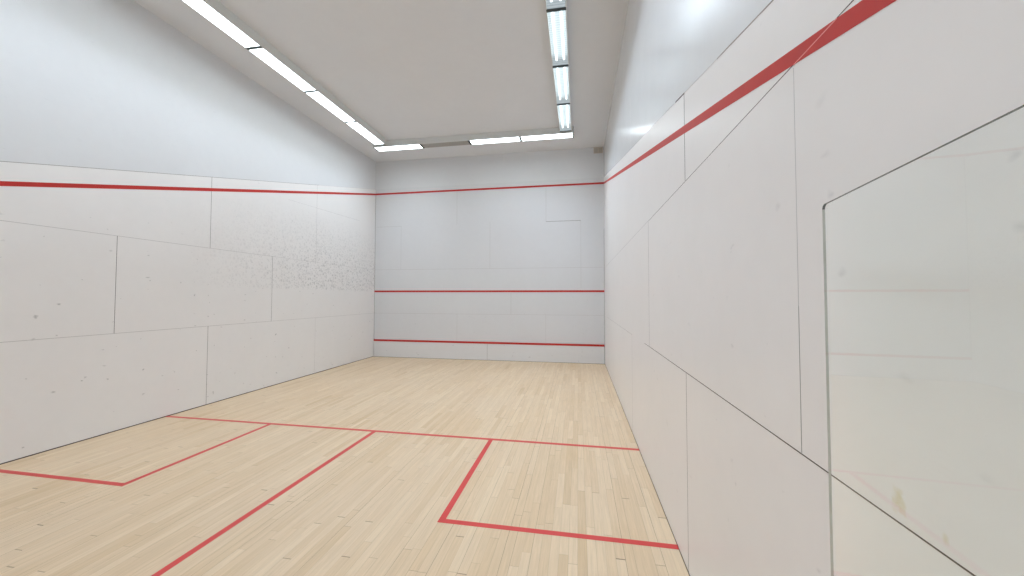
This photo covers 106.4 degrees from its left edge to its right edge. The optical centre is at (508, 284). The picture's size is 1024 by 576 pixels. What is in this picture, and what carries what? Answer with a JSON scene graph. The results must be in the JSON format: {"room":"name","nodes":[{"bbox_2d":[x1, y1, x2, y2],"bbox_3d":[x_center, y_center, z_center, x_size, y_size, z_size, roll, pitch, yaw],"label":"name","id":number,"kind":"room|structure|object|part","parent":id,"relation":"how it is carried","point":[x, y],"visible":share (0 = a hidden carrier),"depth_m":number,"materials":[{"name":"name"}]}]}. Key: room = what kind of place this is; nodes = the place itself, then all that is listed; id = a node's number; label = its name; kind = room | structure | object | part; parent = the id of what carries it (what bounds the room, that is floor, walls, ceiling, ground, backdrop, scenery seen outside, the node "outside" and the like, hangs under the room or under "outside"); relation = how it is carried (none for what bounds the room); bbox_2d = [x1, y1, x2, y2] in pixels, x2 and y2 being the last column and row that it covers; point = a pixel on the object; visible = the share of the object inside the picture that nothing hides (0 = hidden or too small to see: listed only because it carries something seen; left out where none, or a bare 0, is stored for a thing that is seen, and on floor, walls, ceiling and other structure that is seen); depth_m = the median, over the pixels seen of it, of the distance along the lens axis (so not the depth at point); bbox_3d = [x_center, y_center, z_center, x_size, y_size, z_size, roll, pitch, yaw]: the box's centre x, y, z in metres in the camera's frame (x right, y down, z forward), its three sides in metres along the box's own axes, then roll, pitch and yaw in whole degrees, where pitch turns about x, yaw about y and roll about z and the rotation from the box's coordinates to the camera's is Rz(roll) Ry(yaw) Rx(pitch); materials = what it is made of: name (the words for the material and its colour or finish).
{"room":"sports hall","nodes":[
{"label":"sports hall","id":0,"kind":"room"},
{"bbox_2d":[0,0,375,464],"bbox_3d":[-4.743,-0.930,5.815,0.121,5.650,10.400,0,-2,10],"label":"wall","id":1,"kind":"structure","parent":0,"point":[177,235],"depth_m":5.14,"materials":[{"name":"white paint"}]},
{"bbox_2d":[0,357,688,575],"bbox_3d":[-1.591,1.862,5.150,6.302,0.061,10.200,0,-2,10],"label":"floor","id":2,"kind":"structure","parent":0,"point":[372,466],"depth_m":3.34,"materials":[{"name":"brown wood"}]},
{"bbox_2d":[133,0,628,161],"bbox_3d":[-1.579,-3.715,5.323,6.302,0.100,10.200,0,-2,10],"label":"ceiling","id":3,"kind":"structure","parent":0,"point":[409,69],"depth_m":6.20,"materials":[{"name":"white paint"}]},
{"bbox_2d":[182,0,261,48],"bbox_3d":[-3.868,-3.601,5.069,0.262,0.152,1.218,0,-2,10],"label":"fluorescent ceiling light","id":4,"kind":"object","parent":3,"relation":"attached to","point":[215,12],"visible":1,"depth_m":5.16,"materials":[{"name":"grey plastic"}]},
{"bbox_2d":[247,37,316,91],"bbox_3d":[-3.648,-3.564,6.269,0.262,0.152,1.218,0,-2,10],"label":"fluorescent ceiling light","id":5,"kind":"object","parent":3,"relation":"attached to","point":[267,53],"visible":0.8,"depth_m":6.18,"materials":[{"name":"grey plastic"}]},
{"bbox_2d":[305,83,355,122],"bbox_3d":[-3.429,-3.526,7.468,0.262,0.152,1.218,0,-2,10],"label":"fluorescent ceiling light","id":6,"kind":"object","parent":3,"relation":"attached to","point":[322,96],"visible":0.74,"depth_m":7.38,"materials":[{"name":"grey plastic"}]},
{"bbox_2d":[307,92,353,121],"bbox_3d":[-3.429,-3.457,7.466,0.252,0.003,1.166,0,-2,10],"label":"diffuser","id":7,"kind":"object","parent":6,"relation":"attached to","point":[320,97],"depth_m":7.41,"materials":[{"name":"white plastic"}]},
{"bbox_2d":[346,115,384,144],"bbox_3d":[-3.209,-3.488,8.668,0.262,0.152,1.218,0,-2,10],"label":"fluorescent ceiling light","id":8,"kind":"object","parent":3,"relation":"attached to","point":[360,125],"visible":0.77,"depth_m":8.59,"materials":[{"name":"white plastic"}]},
{"bbox_2d":[347,122,382,143],"bbox_3d":[-3.210,-3.420,8.666,0.252,0.003,1.166,0,-2,10],"label":"diffuser","id":9,"kind":"object","parent":8,"relation":"attached to","point":[359,127],"depth_m":8.59,"materials":[{"name":"white plastic"}]},
{"bbox_2d":[373,138,422,151],"bbox_3d":[-2.708,-3.463,9.466,1.218,0.152,0.262,0,-2,10],"label":"fluorescent ceiling light","id":10,"kind":"object","parent":3,"relation":"attached to","point":[402,144],"visible":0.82,"depth_m":9.38,"materials":[{"name":"grey plastic"}]},
{"bbox_2d":[376,144,421,150],"bbox_3d":[-2.709,-3.394,9.464,1.166,0.003,0.252,0,-2,10],"label":"diffuser","id":11,"kind":"object","parent":10,"relation":"attached to","point":[386,147],"depth_m":9.44,"materials":[{"name":"white plastic"}]},
{"bbox_2d":[420,134,470,147],"bbox_3d":[-1.509,-3.467,9.247,1.218,0.152,0.262,0,-2,10],"label":"fluorescent ceiling light","id":12,"kind":"object","parent":3,"relation":"attached to","point":[454,140],"visible":0.89,"depth_m":9.16,"materials":[{"name":"grey plastic"}]},
{"bbox_2d":[421,141,469,147],"bbox_3d":[-1.510,-3.398,9.245,1.166,0.003,0.252,0,-2,10],"label":"diffuser","id":13,"kind":"object","parent":12,"relation":"attached to","point":[425,144],"depth_m":9.21,"materials":[{"name":"grey plastic"}]},
{"bbox_2d":[468,130,520,144],"bbox_3d":[-0.310,-3.471,9.028,1.218,0.152,0.262,0,-2,10],"label":"fluorescent ceiling light","id":14,"kind":"object","parent":3,"relation":"attached to","point":[506,136],"visible":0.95,"depth_m":8.95,"materials":[{"name":"grey plastic"}]},
{"bbox_2d":[470,137,519,143],"bbox_3d":[-0.310,-3.402,9.025,1.166,0.003,0.252,0,-2,10],"label":"diffuser","id":15,"kind":"object","parent":14,"relation":"attached to","point":[479,140],"depth_m":9.01,"materials":[{"name":"white plastic"}]},
{"bbox_2d":[520,126,573,140],"bbox_3d":[0.889,-3.476,8.808,1.218,0.152,0.262,0,-2,10],"label":"fluorescent ceiling light","id":16,"kind":"object","parent":3,"relation":"attached to","point":[545,133],"visible":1,"depth_m":8.73,"materials":[{"name":"grey plastic"}]},
{"bbox_2d":[521,133,572,140],"bbox_3d":[0.889,-3.407,8.806,1.166,0.003,0.252,0,-2,10],"label":"diffuser","id":17,"kind":"object","parent":16,"relation":"attached to","point":[532,136],"depth_m":8.78,"materials":[{"name":"white plastic"}]},
{"bbox_2d":[545,0,566,10],"bbox_3d":[0.506,-3.616,4.305,0.262,0.152,1.218,0,-2,10],"label":"fluorescent ceiling light","id":18,"kind":"object","parent":3,"relation":"attached to","point":[550,5],"visible":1,"depth_m":4.83,"materials":[{"name":"grey plastic"}]},
{"bbox_3d":[0.613,-3.596,4.891,0.252,0.148,0.026,0,-2,10],"label":"plate","id":19,"kind":"part","parent":18,"relation":"part of","materials":[{"name":"grey plastic"}]},
{"bbox_2d":[546,8,568,66],"bbox_3d":[0.725,-3.579,5.504,0.262,0.152,1.218,0,-2,10],"label":"fluorescent ceiling light","id":20,"kind":"object","parent":3,"relation":"attached to","point":[557,23],"visible":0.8,"depth_m":5.41,"materials":[{"name":"grey plastic"}]},
{"bbox_3d":[0.618,-3.595,4.918,0.252,0.148,0.026,0,-2,10],"label":"plate","id":21,"kind":"part","parent":20,"relation":"part of","materials":[{"name":"grey plastic"}]},
{"bbox_2d":[552,66,569,104],"bbox_3d":[0.945,-3.541,6.704,0.262,0.152,1.218,0,-2,10],"label":"fluorescent ceiling light","id":22,"kind":"object","parent":3,"relation":"attached to","point":[561,75],"visible":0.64,"depth_m":6.63,"materials":[{"name":"grey plastic"}]},
{"bbox_2d":[557,99,571,131],"bbox_3d":[1.164,-3.503,7.903,0.262,0.152,1.218,0,-2,10],"label":"fluorescent ceiling light","id":23,"kind":"object","parent":3,"relation":"attached to","point":[563,110],"visible":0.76,"depth_m":7.84,"materials":[{"name":"white plastic"}]},
{"bbox_2d":[374,147,604,345],"bbox_3d":[-0.657,-0.782,10.310,6.303,5.650,0.121,0,-2,10],"label":"wall","id":24,"kind":"structure","parent":0,"point":[509,247],"depth_m":10.21,"materials":[{"name":"white paint"}]},
{"bbox_2d":[373,339,604,363],"bbox_3d":[-0.674,1.747,10.158,6.280,0.484,0.029,0,-2,10],"label":"tin","id":25,"kind":"object","parent":24,"relation":"attached to","point":[465,350],"visible":1,"depth_m":10.10,"materials":[{"name":"grey metal"}]},
{"bbox_2d":[594,147,602,153],"bbox_3d":[2.301,-3.442,9.784,0.230,0.150,0.013,0,-2,10],"label":"air vent","id":26,"kind":"object","parent":24,"relation":"in","point":[597,149],"visible":1,"depth_m":9.78,"materials":[{"name":"beige metal"}]},
{"bbox_2d":[604,0,1023,575],"bbox_3d":[1.573,-0.953,4.660,0.122,5.650,10.400,0,-2,10],"label":"wall","id":27,"kind":"structure","parent":0,"point":[732,125],"depth_m":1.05,"materials":[{"name":"white paint"}]},
{"bbox_3d":[-2.514,-1.100,0.164,6.302,5.650,0.120,0,-2,10],"label":"wall","id":28,"kind":"structure","parent":0,"visible":0},
{"bbox_2d":[822,105,1023,575],"bbox_3d":[0.641,0.696,0.301,0.040,1.957,1.300,0,-2,13],"label":"door frame","id":29,"kind":"structure","parent":28,"relation":"in","point":[1022,106],"depth_m":0.94,"materials":[{"name":"grey metal"}]}
]}

